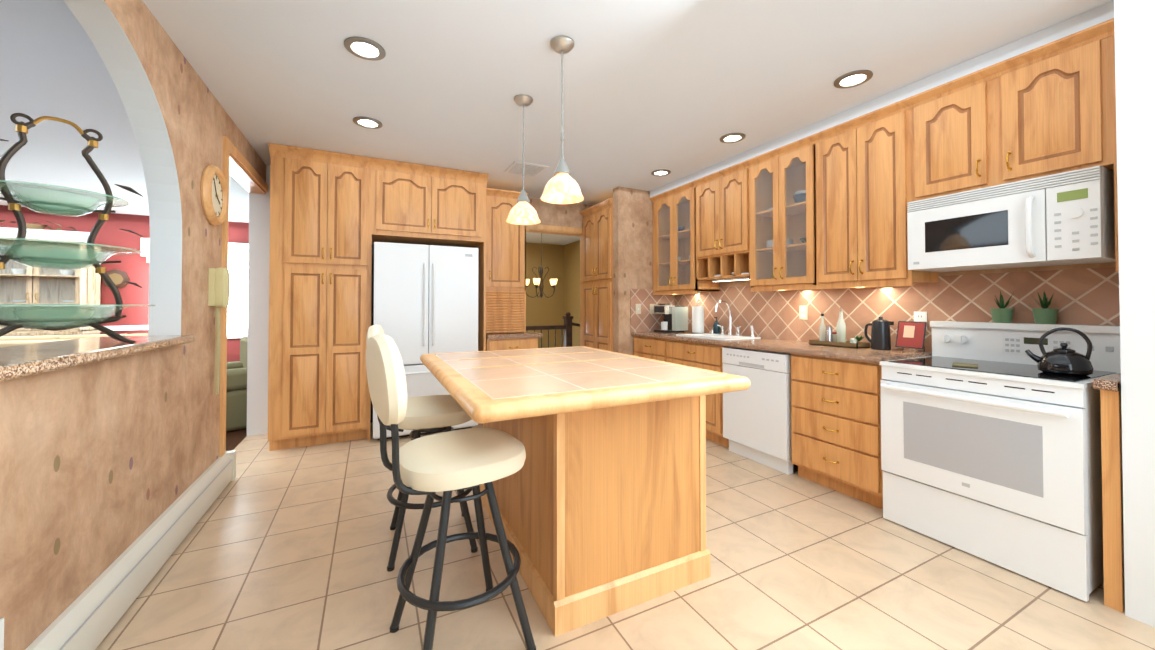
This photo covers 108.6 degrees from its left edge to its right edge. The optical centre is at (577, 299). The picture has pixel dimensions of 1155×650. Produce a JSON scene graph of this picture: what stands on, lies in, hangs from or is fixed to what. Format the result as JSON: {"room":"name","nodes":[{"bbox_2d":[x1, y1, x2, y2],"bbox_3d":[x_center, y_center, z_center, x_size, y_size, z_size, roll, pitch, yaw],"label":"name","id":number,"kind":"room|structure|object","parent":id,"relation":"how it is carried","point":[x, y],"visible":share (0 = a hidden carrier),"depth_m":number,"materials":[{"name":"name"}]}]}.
{"room":"kitchen","nodes":[
{"label":"kitchen","id":0,"kind":"room"},
{"bbox_2d":[0,205,248,361],"bbox_3d":[-7.728,0.010,5.756,6.220,2.600,0.125,0,-1,-26],"label":"wall","id":1,"kind":"structure","parent":0,"point":[135,268],"depth_m":6.16,"materials":[{"name":"red paint"}]},
{"bbox_2d":[101,269,129,288],"bbox_3d":[-6.835,-0.305,6.143,0.300,0.300,0.031,0,-1,-26],"label":"plaque","id":2,"kind":"object","parent":1,"relation":"attached to","point":[117,276],"visible":0.75,"depth_m":6.14,"materials":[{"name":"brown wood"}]},
{"bbox_2d":[141,238,248,270],"bbox_3d":[-5.819,-0.694,6.577,1.602,0.450,0.053,0,-1,-26],"label":"curtain valance","id":3,"kind":"object","parent":1,"relation":"attached to","point":[238,253],"visible":0.25,"depth_m":6.69,"materials":[{"name":"beige fabric"}]},
{"bbox_2d":[227,260,247,337],"bbox_3d":[-5.846,-0.133,6.622,1.520,1.510,0.050,0,-1,-26],"label":"living room window","id":4,"kind":"structure","parent":1,"relation":"in","point":[237,316],"depth_m":6.77,"materials":[{"name":"white"}]},
{"bbox_2d":[0,0,265,649],"bbox_3d":[-1.418,-0.052,0.645,0.130,2.580,7.710,0,-1,-26],"label":"wall","id":5,"kind":"structure","parent":0,"point":[105,465],"depth_m":1.81,"materials":[{"name":"brown paint"}]},
{"bbox_2d":[0,618,3,649],"bbox_3d":[-1.584,0.945,1.123,0.008,0.118,0.072,0,-1,-26],"label":"outlet","id":6,"kind":"object","parent":5,"relation":"attached to","point":[1,633],"visible":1,"depth_m":1.15,"materials":[{"name":"white plastic"}]},
{"bbox_2d":[0,335,194,381],"bbox_3d":[-1.016,0.173,-0.334,0.405,0.041,5.585,0,-1,-26],"label":"granite ledge","id":7,"kind":"object","parent":5,"relation":"on","point":[18,361],"visible":1,"depth_m":1.48,"materials":[{"name":"beige stone"}]},
{"bbox_2d":[0,113,154,343],"bbox_3d":[-1.980,-0.258,1.580,0.530,0.871,0.530,-1,-1,36],"label":"tiered stand","id":8,"kind":"object","parent":7,"relation":"on","point":[31,322],"visible":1,"depth_m":1.54,"materials":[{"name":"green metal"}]},
{"bbox_2d":[25,450,235,649],"bbox_3d":[-1.034,1.118,0.076,0.066,0.195,6.340,0,-1,-26],"label":"baseboard heater","id":9,"kind":"object","parent":5,"relation":"attached to","point":[90,616],"visible":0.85,"depth_m":1.70,"materials":[{"name":"beige metal"}]},
{"bbox_2d":[201,165,227,225],"bbox_3d":[-2.309,-0.664,2.651,0.045,0.380,0.380,0,-1,-26],"label":"wall clock","id":10,"kind":"object","parent":5,"relation":"attached to","point":[214,194],"visible":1,"depth_m":2.61,"materials":[{"name":"brown wood"}]},
{"bbox_2d":[208,267,229,394],"bbox_3d":[-2.299,0.201,2.666,0.086,0.818,0.110,0,-1,-26],"label":"phone","id":11,"kind":"object","parent":5,"relation":"attached to","point":[219,287],"visible":1,"depth_m":2.65,"materials":[{"name":"beige plastic"}]},
{"bbox_2d":[219,136,267,456],"bbox_3d":[-2.763,0.082,3.378,0.148,2.390,1.295,0,-1,-26],"label":"door frame","id":12,"kind":"structure","parent":5,"relation":"attached to","point":[239,169],"depth_m":2.87,"materials":[{"name":"brown wood"}]},
{"bbox_2d":[247,165,592,435],"bbox_3d":[-1.024,0.010,5.052,4.750,2.580,0.160,0,-1,-26],"label":"wall","id":13,"kind":"structure","parent":0,"point":[564,215],"depth_m":3.97,"materials":[{"name":"white paint"}]},
{"bbox_2d":[372,163,487,247],"bbox_3d":[-1.567,-0.913,4.331,1.035,0.636,0.666,0,-1,-26],"label":"upper cabinet","id":14,"kind":"object","parent":13,"relation":"attached to","point":[410,205],"depth_m":4.04,"materials":[{"name":"brown wood"}]},
{"bbox_2d":[526,224,582,345],"bbox_3d":[-0.303,0.180,5.397,0.990,2.250,0.178,0,-1,-26],"label":"door frame","id":15,"kind":"structure","parent":13,"relation":"attached to","point":[550,229],"depth_m":5.47,"materials":[{"name":"brown wood"}]},
{"bbox_2d":[526,242,561,347],"bbox_3d":[-1.578,0.703,8.808,2.760,3.900,0.100,0,-1,-26],"label":"wall","id":16,"kind":"structure","parent":0,"point":[543,311],"depth_m":9.20,"materials":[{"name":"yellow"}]},
{"bbox_2d":[0,0,1113,244],"bbox_3d":[-3.189,-1.356,2.514,11.500,0.080,12.600,0,-1,-26],"label":"ceiling","id":17,"kind":"structure","parent":0,"point":[678,89],"depth_m":2.45,"materials":[{"name":"white paint"}]},
{"bbox_2d":[344,36,385,60],"bbox_3d":[-1.115,-1.313,2.180,0.196,0.012,0.196,0,-1,-26],"label":"recessed light","id":18,"kind":"object","parent":17,"relation":"in","point":[364,48],"visible":1,"depth_m":2.17,"materials":[{"name":"silver metal"}]},
{"bbox_2d":[353,116,382,128],"bbox_3d":[-1.546,-1.301,3.060,0.196,0.012,0.196,0,-1,-26],"label":"recessed light","id":19,"kind":"object","parent":17,"relation":"in","point":[367,122],"visible":1,"depth_m":3.05,"materials":[{"name":"silver metal"}]},
{"bbox_2d":[506,94,539,224],"bbox_3d":[-0.353,-0.909,2.708,0.224,0.803,0.224,0,-1,-26],"label":"pendant light","id":20,"kind":"object","parent":17,"relation":"hanging from","point":[523,211],"visible":1,"depth_m":2.67,"materials":[{"name":"white glass"}]},
{"bbox_2d":[505,161,548,176],"bbox_3d":[-0.504,-1.286,4.100,0.340,0.012,0.340,0,-1,-26],"label":"ceiling vent","id":21,"kind":"object","parent":17,"relation":"in","point":[530,169],"visible":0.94,"depth_m":4.06,"materials":[{"name":"white metal"}]},
{"bbox_2d":[526,233,556,297],"bbox_3d":[-0.655,-0.636,7.467,0.642,1.220,0.625,0,-1,-26],"label":"chandelier","id":22,"kind":"object","parent":17,"relation":"hanging from","point":[537,281],"visible":0.96,"depth_m":7.41,"materials":[{"name":"grey metal"}]},
{"bbox_2d":[540,36,583,203],"bbox_3d":[-0.078,-0.917,2.130,0.224,0.803,0.224,0,-1,-26],"label":"pendant light","id":23,"kind":"object","parent":17,"relation":"hanging from","point":[562,186],"visible":1,"depth_m":2.10,"materials":[{"name":"white glass"}]},
{"bbox_2d":[651,169,670,175],"bbox_3d":[0.847,-1.285,4.212,0.196,0.012,0.196,0,-1,-26],"label":"recessed light","id":24,"kind":"object","parent":17,"relation":"in","point":[662,172],"visible":1,"depth_m":4.20,"materials":[{"name":"silver metal"}]},
{"bbox_2d":[720,133,745,142],"bbox_3d":[1.246,-1.297,3.338,0.196,0.012,0.196,0,-1,-26],"label":"recessed light","id":25,"kind":"object","parent":17,"relation":"in","point":[732,138],"visible":0.96,"depth_m":3.33,"materials":[{"name":"silver metal"}]},
{"bbox_2d":[834,70,872,88],"bbox_3d":[1.641,-1.309,2.474,0.196,0.012,0.196,0,-1,-26],"label":"recessed light","id":26,"kind":"object","parent":17,"relation":"in","point":[853,79],"visible":0.98,"depth_m":2.46,"materials":[{"name":"silver metal"}]},
{"bbox_2d":[562,240,579,346],"bbox_3d":[0.496,0.690,7.889,0.100,3.900,3.590,0,-1,-26],"label":"wall","id":27,"kind":"structure","parent":0,"point":[562,262],"depth_m":9.01,"materials":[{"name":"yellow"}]},
{"bbox_2d":[95,422,1154,649],"bbox_3d":[-3.323,1.293,2.411,11.200,0.060,12.600,0,-1,-26],"label":"floor","id":28,"kind":"structure","parent":0,"point":[286,549],"depth_m":1.82,"materials":[{"name":"tile"}]},
{"bbox_2d":[0,220,100,335],"bbox_3d":[-7.703,0.100,5.411,2.000,2.410,0.544,0,-1,-26],"label":"hutch","id":29,"kind":"object","parent":28,"relation":"on","point":[20,283],"visible":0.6,"depth_m":5.67,"materials":[{"name":"beige wood"}]},
{"bbox_2d":[0,333,147,346],"bbox_3d":[-5.528,0.847,4.840,2.000,0.900,0.900,0,-1,-26],"label":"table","id":30,"kind":"object","parent":28,"relation":"on","point":[6,341],"visible":0.02,"depth_m":4.42,"materials":[{"name":"beige"}]},
{"bbox_2d":[226,336,247,431],"bbox_3d":[-3.681,0.850,4.298,0.850,0.880,0.850,-1,-1,39],"label":"armchair","id":31,"kind":"object","parent":28,"relation":"on","point":[236,402],"visible":0.12,"depth_m":4.07,"materials":[{"name":"green fabric"}]},
{"bbox_2d":[268,147,375,450],"bbox_3d":[-2.373,0.024,3.919,0.765,2.520,0.666,0,-1,-26],"label":"tall cabinet","id":32,"kind":"object","parent":28,"relation":"on","point":[334,216],"depth_m":3.61,"materials":[{"name":"brown wood"}]},
{"bbox_2d":[366,324,477,571],"bbox_3d":[-0.804,0.693,2.175,0.533,1.134,0.436,0,-1,-22],"label":"stool","id":33,"kind":"object","parent":28,"relation":"on","point":[435,413],"visible":0.44,"depth_m":2.04,"materials":[{"name":"beige leather"}]},
{"bbox_2d":[373,242,477,439],"bbox_3d":[-1.548,0.388,4.201,0.930,1.800,0.770,0,-1,-26],"label":"fridge","id":34,"kind":"object","parent":28,"relation":"on","point":[425,299],"visible":0.67,"depth_m":3.88,"materials":[{"name":"white metal"}]},
{"bbox_2d":[366,334,535,649],"bbox_3d":[-0.463,0.684,1.509,0.533,1.134,0.436,1,-1,-34],"label":"stool","id":35,"kind":"object","parent":28,"relation":"on","point":[446,463],"visible":1,"depth_m":1.40,"materials":[{"name":"beige leather"}]},
{"bbox_2d":[486,188,541,350],"bbox_3d":[-0.798,0.057,4.679,0.604,2.475,0.700,0,-1,-26],"label":"tall cabinet","id":36,"kind":"object","parent":28,"relation":"on","point":[505,285],"visible":0.4,"depth_m":4.49,"materials":[{"name":"brown wood"}]},
{"bbox_2d":[420,346,750,636],"bbox_3d":[-0.120,0.787,2.085,1.125,0.942,1.480,0,-1,-26],"label":"kitchen island","id":37,"kind":"object","parent":28,"relation":"on","point":[600,494],"visible":1,"depth_m":1.71,"materials":[{"name":"brown wood"}]},
{"bbox_2d":[580,198,612,351],"bbox_3d":[0.486,0.068,5.266,0.654,2.470,0.763,0,-1,-26],"label":"pantry cabinet","id":38,"kind":"object","parent":28,"relation":"on","point":[597,275],"visible":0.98,"depth_m":5.09,"materials":[{"name":"brown wood"}]},
{"bbox_2d":[634,336,666,361],"bbox_3d":[1.038,0.851,4.618,0.610,0.886,0.600,0,-1,-26],"label":"base cabinet","id":39,"kind":"object","parent":28,"relation":"on","point":[651,347],"depth_m":4.43,"materials":[{"name":"brown wood"}]},
{"bbox_2d":[667,340,754,447],"bbox_3d":[1.337,0.843,4.014,0.610,0.886,0.750,0,-1,-26],"label":"base cabinet","id":40,"kind":"object","parent":28,"relation":"on","point":[693,353],"depth_m":3.70,"materials":[{"name":"brown wood"}]},
{"bbox_2d":[722,347,792,474],"bbox_3d":[1.618,0.840,3.377,0.576,0.873,0.600,0,-1,-26],"label":"dishwasher","id":41,"kind":"object","parent":28,"relation":"on","point":[757,420],"visible":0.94,"depth_m":3.19,"materials":[{"name":"white metal"}]},
{"bbox_2d":[787,352,928,508],"bbox_3d":[1.921,0.827,2.835,0.610,0.886,0.600,0,-1,-26],"label":"base cabinet","id":42,"kind":"object","parent":28,"relation":"on","point":[836,418],"depth_m":2.66,"materials":[{"name":"brown wood"}]},
{"bbox_2d":[631,332,931,359],"bbox_3d":[1.479,0.376,3.728,0.615,0.040,2.600,0,-1,-26],"label":"countertop","id":43,"kind":"structure","parent":42,"relation":"on","point":[759,343],"depth_m":3.10,"materials":[{"name":"brown stone"}]},
{"bbox_2d":[654,304,687,332],"bbox_3d":[1.057,0.207,4.708,0.284,0.325,0.260,0,-1,-26],"label":"coffee maker","id":44,"kind":"object","parent":43,"relation":"on","point":[674,318],"visible":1,"depth_m":4.66,"materials":[{"name":"grey plastic"}]},
{"bbox_2d":[691,300,703,333],"bbox_3d":[1.295,0.182,4.458,0.150,0.366,0.150,0,-1,-26],"label":"paper towel","id":45,"kind":"object","parent":43,"relation":"on","point":[697,319],"visible":0.96,"depth_m":4.41,"materials":[{"name":"white paper"}]},
{"bbox_2d":[713,317,719,333],"bbox_3d":[1.465,0.274,4.373,0.064,0.182,0.064,0,-1,-26],"label":"soap bottle","id":46,"kind":"object","parent":43,"relation":"on","point":[716,328],"visible":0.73,"depth_m":4.35,"materials":[{"name":"blue plastic"}]},
{"bbox_2d":[809,306,870,348],"bbox_3d":[1.965,0.197,3.127,0.160,0.300,0.360,0,-1,-26],"label":"tray","id":47,"kind":"object","parent":43,"relation":"on","point":[834,339],"visible":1,"depth_m":3.11,"materials":[{"name":"brown wood"}]},
{"bbox_2d":[864,317,893,349],"bbox_3d":[2.101,0.231,2.898,0.116,0.225,0.182,0,-1,-26],"label":"electric kettle","id":48,"kind":"object","parent":43,"relation":"on","point":[880,339],"visible":1,"depth_m":2.85,"materials":[{"name":"grey plastic"}]},
{"bbox_2d":[895,321,926,351],"bbox_3d":[2.193,0.242,2.736,0.084,0.197,0.160,0,-1,-26],"label":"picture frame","id":49,"kind":"object","parent":43,"relation":"on","point":[910,334],"visible":0.96,"depth_m":2.73,"materials":[{"name":"red wood"}]},
{"bbox_2d":[880,321,1120,601],"bbox_3d":[2.184,0.695,2.185,0.708,1.130,0.768,0,-1,-26],"label":"range","id":50,"kind":"object","parent":28,"relation":"on","point":[995,457],"visible":0.83,"depth_m":1.99,"materials":[{"name":"white metal"}]},
{"bbox_2d":[952,362,977,367],"bbox_3d":[2.069,0.348,2.216,0.100,0.006,0.140,-1,-1,44],"label":"trivet","id":51,"kind":"object","parent":50,"relation":"on","point":[965,364],"visible":0.92,"depth_m":2.21,"materials":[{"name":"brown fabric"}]},
{"bbox_2d":[990,291,1013,322],"bbox_3d":[2.434,0.040,2.374,0.098,0.183,0.105,0,-1,-26],"label":"planter","id":52,"kind":"object","parent":50,"relation":"on","point":[1002,313],"visible":0.98,"depth_m":2.35,"materials":[{"name":"green ceramic"}]},
{"bbox_2d":[1032,292,1058,323],"bbox_3d":[2.508,0.039,2.226,0.098,0.182,0.097,0,-1,-26],"label":"planter","id":53,"kind":"object","parent":50,"relation":"on","point":[1044,315],"visible":0.94,"depth_m":2.21,"materials":[{"name":"green ceramic"}]},
{"bbox_2d":[1025,327,1093,375],"bbox_3d":[2.276,0.239,1.968,0.173,0.216,0.213,1,-1,-41],"label":"kettle","id":54,"kind":"object","parent":50,"relation":"on","point":[1064,360],"visible":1,"depth_m":1.92,"materials":[{"name":"black metal"}]},
{"bbox_2d":[613,187,673,355],"bbox_3d":[0.798,0.008,4.924,0.800,2.580,0.128,0,-1,-26],"label":"wall","id":55,"kind":"structure","parent":0,"point":[632,247],"depth_m":4.79,"materials":[{"name":"paper"}]},
{"bbox_2d":[635,304,640,313],"bbox_3d":[0.704,0.106,4.796,0.072,0.118,0.014,0,-1,-26],"label":"outlet","id":56,"kind":"object","parent":55,"relation":"attached to","point":[637,308],"visible":1,"depth_m":4.79,"materials":[{"name":"beige plastic"}]},
{"bbox_2d":[650,304,654,313],"bbox_3d":[0.883,0.108,4.885,0.072,0.118,0.014,0,-1,-26],"label":"outlet","id":57,"kind":"object","parent":55,"relation":"attached to","point":[651,308],"visible":0.96,"depth_m":4.88,"materials":[{"name":"beige plastic"}]},
{"bbox_2d":[674,262,1119,351],"bbox_3d":[2.597,-0.024,2.634,0.408,2.580,7.710,0,-1,-26],"label":"wall","id":58,"kind":"structure","parent":0,"point":[1085,294],"depth_m":2.75,"materials":[{"name":"brown tile"}]},
{"bbox_2d":[694,157,777,260],"bbox_3d":[1.502,-0.815,4.016,0.346,0.800,0.680,0,-1,-26],"label":"upper cabinet","id":59,"kind":"object","parent":58,"relation":"attached to","point":[736,206],"depth_m":3.75,"materials":[{"name":"brown wood"}]},
{"bbox_2d":[799,306,807,319],"bbox_3d":[1.920,0.109,3.530,0.008,0.118,0.072,0,-1,-26],"label":"outlet","id":60,"kind":"object","parent":58,"relation":"attached to","point":[803,312],"visible":1,"depth_m":3.52,"materials":[{"name":"beige plastic"}]},
{"bbox_2d":[806,97,938,288],"bbox_3d":[2.048,-0.670,2.912,0.346,1.120,0.640,0,-1,-26],"label":"upper cabinet","id":61,"kind":"object","parent":58,"relation":"attached to","point":[822,204],"depth_m":2.80,"materials":[{"name":"brown wood"}]},
{"bbox_2d":[914,311,926,328],"bbox_3d":[2.293,0.138,2.776,0.008,0.118,0.072,0,-1,-26],"label":"outlet","id":62,"kind":"object","parent":58,"relation":"attached to","point":[920,316],"visible":0.46,"depth_m":2.77,"materials":[{"name":"white plastic"}]},
{"bbox_2d":[910,61,997,201],"bbox_3d":[2.276,-0.919,2.454,0.346,0.635,0.390,0,-1,-26],"label":"upper cabinet","id":63,"kind":"object","parent":58,"relation":"attached to","point":[954,123],"depth_m":2.35,"materials":[{"name":"brown wood"}]},
{"bbox_2d":[994,17,1116,184],"bbox_3d":[2.450,-0.924,2.104,0.346,0.635,0.390,0,-1,-26],"label":"upper cabinet","id":64,"kind":"object","parent":58,"relation":"attached to","point":[1055,101],"depth_m":1.99,"materials":[{"name":"brown wood"}]},
{"bbox_2d":[907,165,1114,271],"bbox_3d":[2.317,-0.391,2.260,0.437,0.413,0.745,0,-1,-26],"label":"microwave","id":65,"kind":"object","parent":64,"relation":"attached to","point":[1066,218],"visible":0.92,"depth_m":2.09,"materials":[{"name":"white plastic"}]},
{"bbox_2d":[1114,0,1154,627],"bbox_3d":[3.153,-0.055,0.379,0.615,2.580,3.175,0,-1,-26],"label":"wall","id":66,"kind":"structure","parent":0,"point":[1134,25],"depth_m":1.62,"materials":[{"name":"white paint"}]},
{"bbox_3d":[-0.803,2.011,7.226,3.000,1.360,3.590,0,-1,-26],"label":"floor","id":67,"kind":"structure","parent":0,"visible":0},
{"bbox_2d":[526,312,579,347],"bbox_3d":[-0.666,0.759,6.777,2.612,1.130,0.983,0,-1,-26],"label":"railing","id":68,"kind":"object","parent":67,"relation":"on","point":[568,324],"visible":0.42,"depth_m":6.50,"materials":[{"name":"brown wood"}]}
]}

